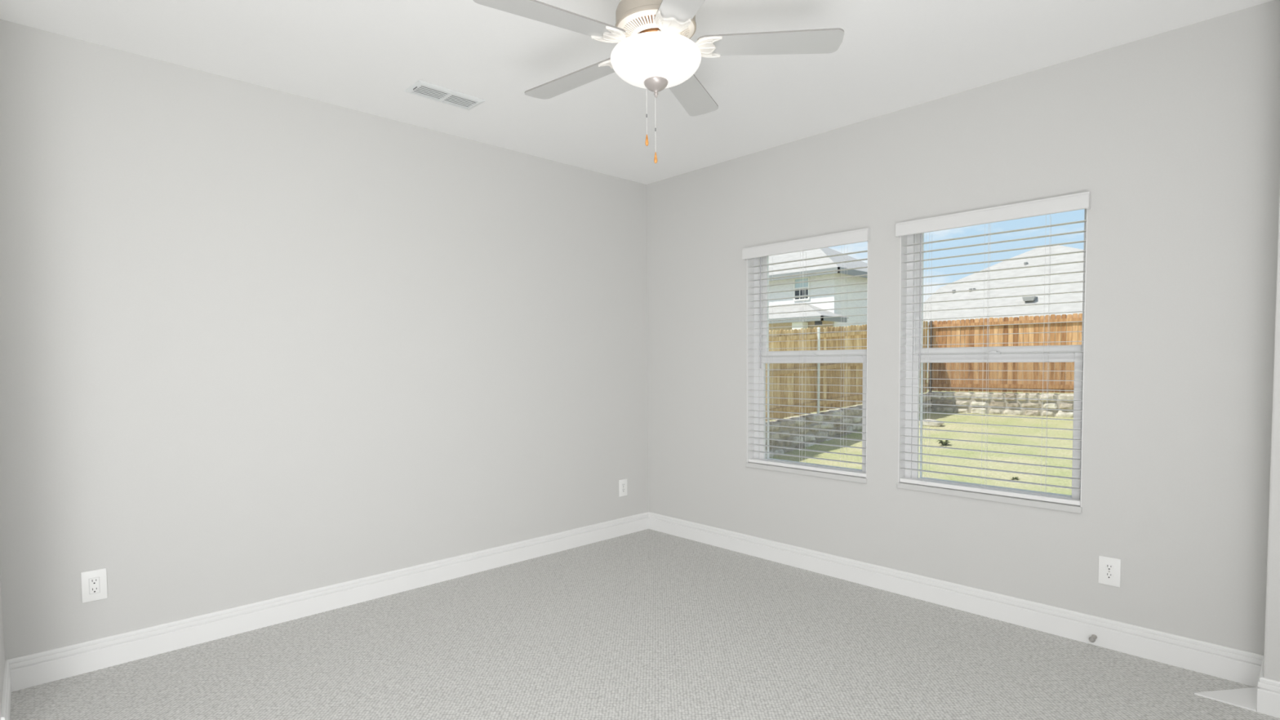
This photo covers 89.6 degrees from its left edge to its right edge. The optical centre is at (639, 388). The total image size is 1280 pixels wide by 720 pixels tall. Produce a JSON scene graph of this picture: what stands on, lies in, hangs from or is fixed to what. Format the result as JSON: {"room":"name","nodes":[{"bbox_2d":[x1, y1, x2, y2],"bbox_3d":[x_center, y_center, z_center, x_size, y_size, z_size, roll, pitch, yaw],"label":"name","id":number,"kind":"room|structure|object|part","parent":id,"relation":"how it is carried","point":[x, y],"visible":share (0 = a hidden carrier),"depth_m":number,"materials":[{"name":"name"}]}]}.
{"room":"empty bedroom","nodes":[
{"label":"empty bedroom","id":0,"kind":"room"},
{"bbox_2d":[0,565,4,719],"bbox_3d":[-2.512,-0.111,2.400,0.120,2.740,0.750,-3,3,-43],"label":"wall","id":1,"kind":"structure","parent":0,"point":[2,633],"depth_m":2.48,"materials":[{"name":"paint"}]},
{"bbox_2d":[0,660,11,719],"bbox_3d":[-2.402,1.191,2.446,0.014,0.134,0.600,-3,3,-43],"label":"baseboard","id":2,"kind":"structure","parent":1,"relation":"attached to","point":[6,691],"depth_m":2.44,"materials":[{"name":"white paint"}]},
{"bbox_2d":[0,19,648,660],"bbox_3d":[-1.276,-0.186,3.986,3.860,2.740,0.150,-3,3,-43],"label":"wall","id":3,"kind":"structure","parent":0,"point":[258,343],"depth_m":3.30,"materials":[{"name":"paint"}]},
{"bbox_2d":[80,568,107,603],"bbox_3d":[-2.403,0.866,2.841,0.087,0.136,0.009,-3,3,-43],"label":"wall outlet","id":4,"kind":"object","parent":3,"relation":"attached to","point":[93,583],"visible":1,"depth_m":2.84,"materials":[{"name":"white plastic"}]},
{"bbox_2d":[88,577,99,594],"bbox_3d":[-2.401,0.866,2.839,0.033,0.067,0.003,-3,3,-43],"label":"receptacle","id":5,"kind":"object","parent":4,"relation":"attached to","point":[94,582],"depth_m":2.84,"materials":[{"name":"grey plastic"}]},
{"bbox_2d":[5,511,648,692],"bbox_3d":[-1.268,1.121,3.926,3.700,0.134,0.014,-3,3,-43],"label":"baseboard","id":6,"kind":"structure","parent":3,"relation":"attached to","point":[33,669],"depth_m":3.35,"materials":[{"name":"white paint"}]},
{"bbox_2d":[618,478,627,497],"bbox_3d":[-0.130,0.766,4.999,0.085,0.131,0.009,-3,3,-43],"label":"wall outlet","id":7,"kind":"object","parent":3,"relation":"attached to","point":[623,482],"visible":1,"depth_m":4.99,"materials":[{"name":"white plastic"}]},
{"bbox_2d":[0,0,1272,184],"bbox_3d":[-0.153,-1.551,1.246,5.910,0.200,5.600,-3,3,-43],"label":"ceiling","id":8,"kind":"structure","parent":0,"point":[362,55],"depth_m":2.94,"materials":[{"name":"paint"}]},
{"bbox_2d":[404,80,485,110],"bbox_3d":[-1.017,-1.527,3.376,0.368,0.012,0.178,-3,3,-43],"label":"ceiling vent","id":9,"kind":"object","parent":8,"relation":"in","point":[420,88],"visible":1,"depth_m":3.36,"materials":[{"name":"white metal"}]},
{"bbox_2d":[473,0,844,163],"bbox_3d":[0.023,-1.163,2.361,1.281,0.672,1.267,-3,3,-43],"label":"ceiling fan","id":10,"kind":"object","parent":8,"relation":"hanging from","point":[655,51],"visible":1,"depth_m":2.28,"materials":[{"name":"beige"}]},
{"bbox_3d":[-0.287,-1.231,2.129,0.518,0.023,0.138,-2,3,-32],"label":"blade","id":11,"kind":"part","parent":10,"relation":"part of","materials":[{"name":"grey wood"}]},
{"bbox_3d":[-0.258,-1.251,2.609,0.518,0.023,0.138,2,3,39],"label":"blade","id":12,"kind":"part","parent":10,"relation":"part of","materials":[{"name":"grey wood"}]},
{"bbox_3d":[0.057,-1.331,2.345,0.224,0.076,0.224,-3,3,-43],"label":"motor","id":13,"kind":"part","parent":10,"relation":"part of","materials":[{"name":"white metal"}]},
{"bbox_3d":[0.058,-1.176,2.352,0.331,0.114,0.331,-3,3,-43],"label":"lamp shade","id":14,"kind":"part","parent":10,"relation":"part of","materials":[{"name":"white glass"}]},
{"bbox_3d":[0.160,-1.227,1.954,0.138,0.023,0.518,-1,2,-15],"label":"blade","id":15,"kind":"part","parent":10,"relation":"part of","materials":[{"name":"grey"}]},
{"bbox_3d":[0.207,-1.260,2.729,0.138,0.023,0.518,1,3,21],"label":"blade","id":16,"kind":"part","parent":10,"relation":"part of","materials":[{"name":"grey wood"}]},
{"bbox_3d":[0.466,-1.245,2.324,0.518,0.023,0.138,0,2,3],"label":"blade","id":17,"kind":"part","parent":10,"relation":"part of","materials":[{"name":"grey wood"}]},
{"bbox_2d":[9,528,1279,719],"bbox_3d":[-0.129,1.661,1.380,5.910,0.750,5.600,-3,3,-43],"label":"floor","id":18,"kind":"structure","parent":0,"point":[647,624],"depth_m":2.87,"materials":[{"name":"carpet"}]},
{"bbox_2d":[646,0,1279,655],"bbox_3d":[1.350,-0.202,3.908,0.160,2.740,3.580,-3,3,-43],"label":"wall","id":19,"kind":"structure","parent":0,"point":[1173,136],"depth_m":3.01,"materials":[{"name":"paint"}]},
{"bbox_2d":[745,256,867,484],"bbox_3d":[1.090,-0.199,4.170,0.172,1.497,0.886,-3,3,-43],"label":"window","id":20,"kind":"structure","parent":19,"relation":"in","point":[753,355],"depth_m":4.44,"materials":[{"name":"white plastic"}]},
{"bbox_3d":[1.123,-0.216,4.201,0.080,1.466,0.878,-3,3,-43],"label":"frame","id":21,"kind":"part","parent":20,"relation":"part of","materials":[{"name":"white plastic"}]},
{"bbox_2d":[742,227,870,477],"bbox_3d":[1.046,-0.214,4.129,0.090,1.466,0.904,-3,3,-43],"label":"window blind","id":22,"kind":"object","parent":20,"relation":"attached to","point":[861,235],"visible":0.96,"depth_m":4.09,"materials":[{"name":"white plastic"}]},
{"bbox_3d":[0.875,-0.191,4.336,0.054,1.381,0.019,-3,3,-43],"label":"ladder cord","id":23,"kind":"part","parent":22,"relation":"part of","materials":[{"name":"white fabric"}]},
{"bbox_3d":[1.051,-0.185,4.151,0.054,1.381,0.019,-3,3,-43],"label":"ladder cord","id":24,"kind":"part","parent":22,"relation":"part of","materials":[{"name":"white fabric"}]},
{"bbox_3d":[1.065,0.506,4.171,0.048,0.022,0.868,-3,3,-43],"label":"rail","id":25,"kind":"part","parent":22,"relation":"part of","materials":[{"name":"white paint"}]},
{"bbox_3d":[1.250,-0.178,3.941,0.054,1.381,0.019,-3,3,-43],"label":"ladder cord","id":26,"kind":"part","parent":22,"relation":"part of","materials":[{"name":"white fabric"}]},
{"bbox_3d":[1.071,0.535,4.178,0.106,0.031,0.886,-3,3,-43],"label":"sill","id":27,"kind":"part","parent":20,"relation":"part of","materials":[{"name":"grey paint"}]},
{"bbox_3d":[1.112,0.146,4.193,0.035,0.719,0.805,-3,3,-43],"label":"sash","id":28,"kind":"part","parent":20,"relation":"part of","materials":[{"name":"white plastic"}]},
{"bbox_3d":[1.131,-0.571,4.187,0.028,0.725,0.807,-3,3,-43],"label":"sash","id":29,"kind":"part","parent":20,"relation":"part of","materials":[{"name":"white plastic"}]},
{"bbox_3d":[1.150,0.145,4.234,0.009,0.718,0.750,-3,3,-43],"label":"screen frame","id":30,"kind":"part","parent":20,"relation":"part of","materials":[{"name":"white plastic"}]},
{"bbox_2d":[648,511,1263,687],"bbox_3d":[1.296,1.103,3.902,0.014,0.134,3.580,-3,3,-43],"label":"baseboard","id":31,"kind":"structure","parent":19,"relation":"attached to","point":[1233,664],"depth_m":3.31,"materials":[{"name":"white paint"}]},
{"bbox_2d":[1088,634,1097,642],"bbox_3d":[2.106,1.161,3.000,0.058,0.026,0.026,-3,3,-43],"label":"door stop","id":32,"kind":"object","parent":31,"relation":"attached to","point":[1092,639],"visible":1,"depth_m":2.98,"materials":[{"name":"grey metal"}]},
{"bbox_2d":[896,208,1087,513],"bbox_3d":[1.830,-0.172,3.392,0.172,1.497,0.892,-3,3,-43],"label":"window","id":33,"kind":"structure","parent":19,"relation":"in","point":[1037,353],"depth_m":3.62,"materials":[{"name":"white plastic"}]},
{"bbox_3d":[1.811,0.562,3.400,0.106,0.031,0.892,-3,3,-43],"label":"sill","id":34,"kind":"part","parent":33,"relation":"part of","materials":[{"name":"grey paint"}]},
{"bbox_2d":[895,191,1090,506],"bbox_3d":[1.786,-0.188,3.351,0.090,1.466,0.910,-3,3,-43],"label":"window blind","id":35,"kind":"object","parent":33,"relation":"attached to","point":[1080,201],"visible":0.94,"depth_m":3.29,"materials":[{"name":"white plastic"}]},
{"bbox_3d":[1.599,-0.165,3.575,0.054,1.381,0.019,-3,3,-43],"label":"ladder cord","id":36,"kind":"part","parent":35,"relation":"part of","materials":[{"name":"white fabric"}]},
{"bbox_3d":[1.805,-0.157,3.358,0.054,1.381,0.019,-3,3,-43],"label":"ladder cord","id":37,"kind":"part","parent":35,"relation":"part of","materials":[{"name":"white fabric"}]},
{"bbox_3d":[1.790,-0.491,3.308,0.003,0.720,0.007,-3,3,-43],"label":"lift cord","id":38,"kind":"part","parent":35,"relation":"part of","materials":[{"name":"white fabric"}]},
{"bbox_3d":[1.805,0.533,3.393,0.048,0.022,0.874,-3,3,-43],"label":"rail","id":39,"kind":"part","parent":35,"relation":"part of","materials":[{"name":"white paint"}]},
{"bbox_3d":[1.994,-0.150,3.160,0.054,1.381,0.019,-3,3,-43],"label":"ladder cord","id":40,"kind":"part","parent":35,"relation":"part of","materials":[{"name":"white fabric"}]},
{"bbox_3d":[1.892,0.172,3.454,0.009,0.718,0.778,-3,3,-43],"label":"screen frame","id":41,"kind":"part","parent":33,"relation":"part of","materials":[{"name":"white plastic"}]},
{"bbox_3d":[1.852,0.173,3.414,0.035,0.719,0.822,-3,3,-43],"label":"sash","id":42,"kind":"part","parent":33,"relation":"part of","materials":[{"name":"white plastic"}]},
{"bbox_3d":[1.872,-0.544,3.408,0.028,0.725,0.824,-3,3,-43],"label":"sash","id":43,"kind":"part","parent":33,"relation":"part of","materials":[{"name":"clear glass"}]},
{"bbox_2d":[1097,555,1120,587],"bbox_3d":[2.166,0.842,2.977,0.009,0.131,0.084,-3,3,-43],"label":"wall outlet","id":44,"kind":"object","parent":19,"relation":"attached to","point":[1109,568],"visible":1,"depth_m":2.97,"materials":[{"name":"white plastic"}]},
{"bbox_2d":[1104,572,1113,578],"bbox_3d":[2.164,0.862,2.976,0.003,0.027,0.033,-3,3,-43],"label":"receptacle","id":45,"kind":"object","parent":44,"relation":"attached to","point":[1107,575],"depth_m":2.98,"materials":[{"name":"grey plastic"}]},
{"bbox_2d":[1105,564,1113,570],"bbox_3d":[2.164,0.823,2.974,0.003,0.027,0.033,-3,3,-43],"label":"receptacle","id":46,"kind":"object","parent":44,"relation":"attached to","point":[1108,566],"depth_m":2.97,"materials":[{"name":"grey plastic"}]},
{"bbox_2d":[1194,687,1257,711],"bbox_3d":[2.362,1.213,2.593,0.250,0.007,0.179,-3,3,-43],"label":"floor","id":47,"kind":"structure","parent":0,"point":[1245,698],"depth_m":2.54,"materials":[{"name":"white paint"}]},
{"bbox_2d":[1262,187,1279,681],"bbox_3d":[3.085,-0.132,1.902,0.410,2.740,1.720,-3,3,-43],"label":"wall","id":48,"kind":"structure","parent":0,"point":[1272,628],"depth_m":2.40,"materials":[{"name":"paint"}]},
{"bbox_2d":[1257,657,1263,688],"bbox_3d":[2.434,1.151,2.525,0.264,0.134,0.014,-3,3,-43],"label":"baseboard","id":49,"kind":"structure","parent":48,"relation":"attached to","point":[1261,673],"depth_m":2.49,"materials":[{"name":"white paint"}]},
{"bbox_2d":[1256,677,1279,718],"bbox_3d":[2.936,1.177,1.816,0.014,0.134,1.734,-3,3,-43],"label":"baseboard","id":50,"kind":"structure","parent":48,"relation":"attached to","point":[1268,693],"depth_m":2.42,"materials":[{"name":"white paint"}]},
{"label":"outside","id":51,"kind":"structure","parent":0,"visible":0},
{"bbox_2d":[765,389,1073,495],"bbox_3d":[3.877,1.078,15.727,100.000,1.041,110.000,-3,3,-43],"label":"lawn","id":52,"kind":"structure","parent":51,"point":[1058,424],"depth_m":12.15,"materials":[{"name":"green plant"}]},
{"bbox_2d":[768,247,867,330],"bbox_3d":[6.935,-3.493,30.555,7.810,6.850,8.460,-3,3,-43],"label":"house","id":53,"kind":"structure","parent":52,"relation":"on","point":[824,251],"depth_m":27.30,"materials":[{"name":"paint"}]},
{"bbox_3d":[6.443,-1.272,25.988,0.400,2.800,0.490,-3,3,-43],"label":"porch post","id":54,"kind":"part","parent":53,"relation":"part of","materials":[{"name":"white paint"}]},
{"bbox_3d":[6.912,-4.519,27.564,0.010,0.370,0.650,-3,3,-43],"label":"pane","id":55,"kind":"part","parent":53,"relation":"part of","materials":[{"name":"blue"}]},
{"bbox_3d":[6.915,-4.064,27.583,0.010,0.440,0.650,-3,3,-43],"label":"pane","id":56,"kind":"part","parent":53,"relation":"part of","materials":[{"name":"grey glass"}]},
{"bbox_2d":[814,320,822,324],"bbox_3d":[6.946,-2.560,25.117,0.180,0.160,0.220,-3,3,-43],"label":"lamp","id":57,"kind":"object","parent":53,"relation":"attached to","point":[816,322],"depth_m":25.04,"materials":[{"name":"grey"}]},
{"bbox_2d":[765,393,932,457],"bbox_3d":[2.938,1.099,13.186,10.843,1.637,0.310,-2,3,-36],"label":"stone wall","id":58,"kind":"structure","parent":52,"relation":"on","point":[854,412],"depth_m":13.62,"materials":[{"name":"beige stone"}]},
{"bbox_2d":[765,320,929,431],"bbox_3d":[2.934,-0.093,13.130,10.843,2.896,0.126,-2,3,-36],"label":"wooden fence","id":59,"kind":"object","parent":58,"relation":"on","point":[811,370],"visible":0.23,"depth_m":13.70,"materials":[{"name":"brown wood"}]},
{"bbox_3d":[2.920,-0.338,13.136,10.843,0.790,0.039,-2,3,-36],"label":"rail","id":60,"kind":"part","parent":59,"relation":"part of","materials":[{"name":"brown wood"}]},
{"bbox_3d":[3.795,-0.153,13.718,0.068,2.308,0.068,-3,3,-43],"label":"post","id":61,"kind":"part","parent":59,"relation":"part of","materials":[{"name":"silver metal"}]},
{"bbox_3d":[2.925,0.419,13.168,10.843,0.803,0.039,-2,3,-36],"label":"rail","id":62,"kind":"part","parent":59,"relation":"part of","materials":[{"name":"brown wood"}]},
{"bbox_3d":[2.915,-1.024,13.108,10.843,0.779,0.039,-2,3,-36],"label":"rail","id":63,"kind":"part","parent":59,"relation":"part of","materials":[{"name":"brown wood"}]},
{"bbox_2d":[919,418,943,426],"bbox_3d":[6.539,0.784,14.522,0.279,0.211,0.556,-3,3,-43],"label":"rock","id":64,"kind":"object","parent":52,"relation":"on","point":[926,423],"visible":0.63,"depth_m":14.39,"materials":[{"name":"beige stone"}]},
{"bbox_2d":[936,440,951,445],"bbox_3d":[5.903,1.044,12.501,0.283,0.136,0.255,-3,3,-43],"label":"weed","id":65,"kind":"object","parent":52,"relation":"on","point":[944,443],"visible":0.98,"depth_m":12.48,"materials":[{"name":"green plant"}]},
{"bbox_2d":[925,391,1073,417],"bbox_3d":[11.246,0.620,12.832,10.703,1.033,0.310,2,3,43],"label":"stone wall","id":66,"kind":"structure","parent":52,"relation":"on","point":[1027,403],"depth_m":15.18,"materials":[{"name":"beige stone"}]},
{"bbox_2d":[928,313,1082,408],"bbox_3d":[11.220,-0.483,12.734,10.654,2.317,0.125,2,3,43],"label":"wooden fence","id":67,"kind":"object","parent":66,"relation":"on","point":[971,370],"visible":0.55,"depth_m":15.20,"materials":[{"name":"brown wood"}]},
{"bbox_3d":[7.330,-0.581,16.269,0.068,2.276,0.068,-3,3,-43],"label":"post","id":68,"kind":"part","parent":67,"relation":"part of","materials":[{"name":"grey"}]},
{"bbox_3d":[11.238,-0.014,12.769,10.654,0.183,0.039,2,3,43],"label":"rail","id":69,"kind":"part","parent":67,"relation":"part of","materials":[{"name":"brown wood"}]},
{"bbox_3d":[11.227,-1.475,12.708,10.654,0.133,0.039,2,3,43],"label":"rail","id":70,"kind":"part","parent":67,"relation":"part of","materials":[{"name":"brown wood"}]},
{"bbox_2d":[923,244,1084,392],"bbox_3d":[19.703,-3.037,26.595,10.320,6.080,13.450,-3,3,-43],"label":"house","id":71,"kind":"structure","parent":52,"relation":"on","point":[1076,277],"depth_m":26.32,"materials":[{"name":"beige brick"}]},
{"bbox_2d":[1022,296,1037,301],"bbox_3d":[15.214,-3.505,25.175,0.350,0.160,0.440,-3,3,-43],"label":"roof vent","id":72,"kind":"object","parent":71,"relation":"attached to","point":[1024,298],"depth_m":25.06,"materials":[{"name":"grey metal"}]}
]}

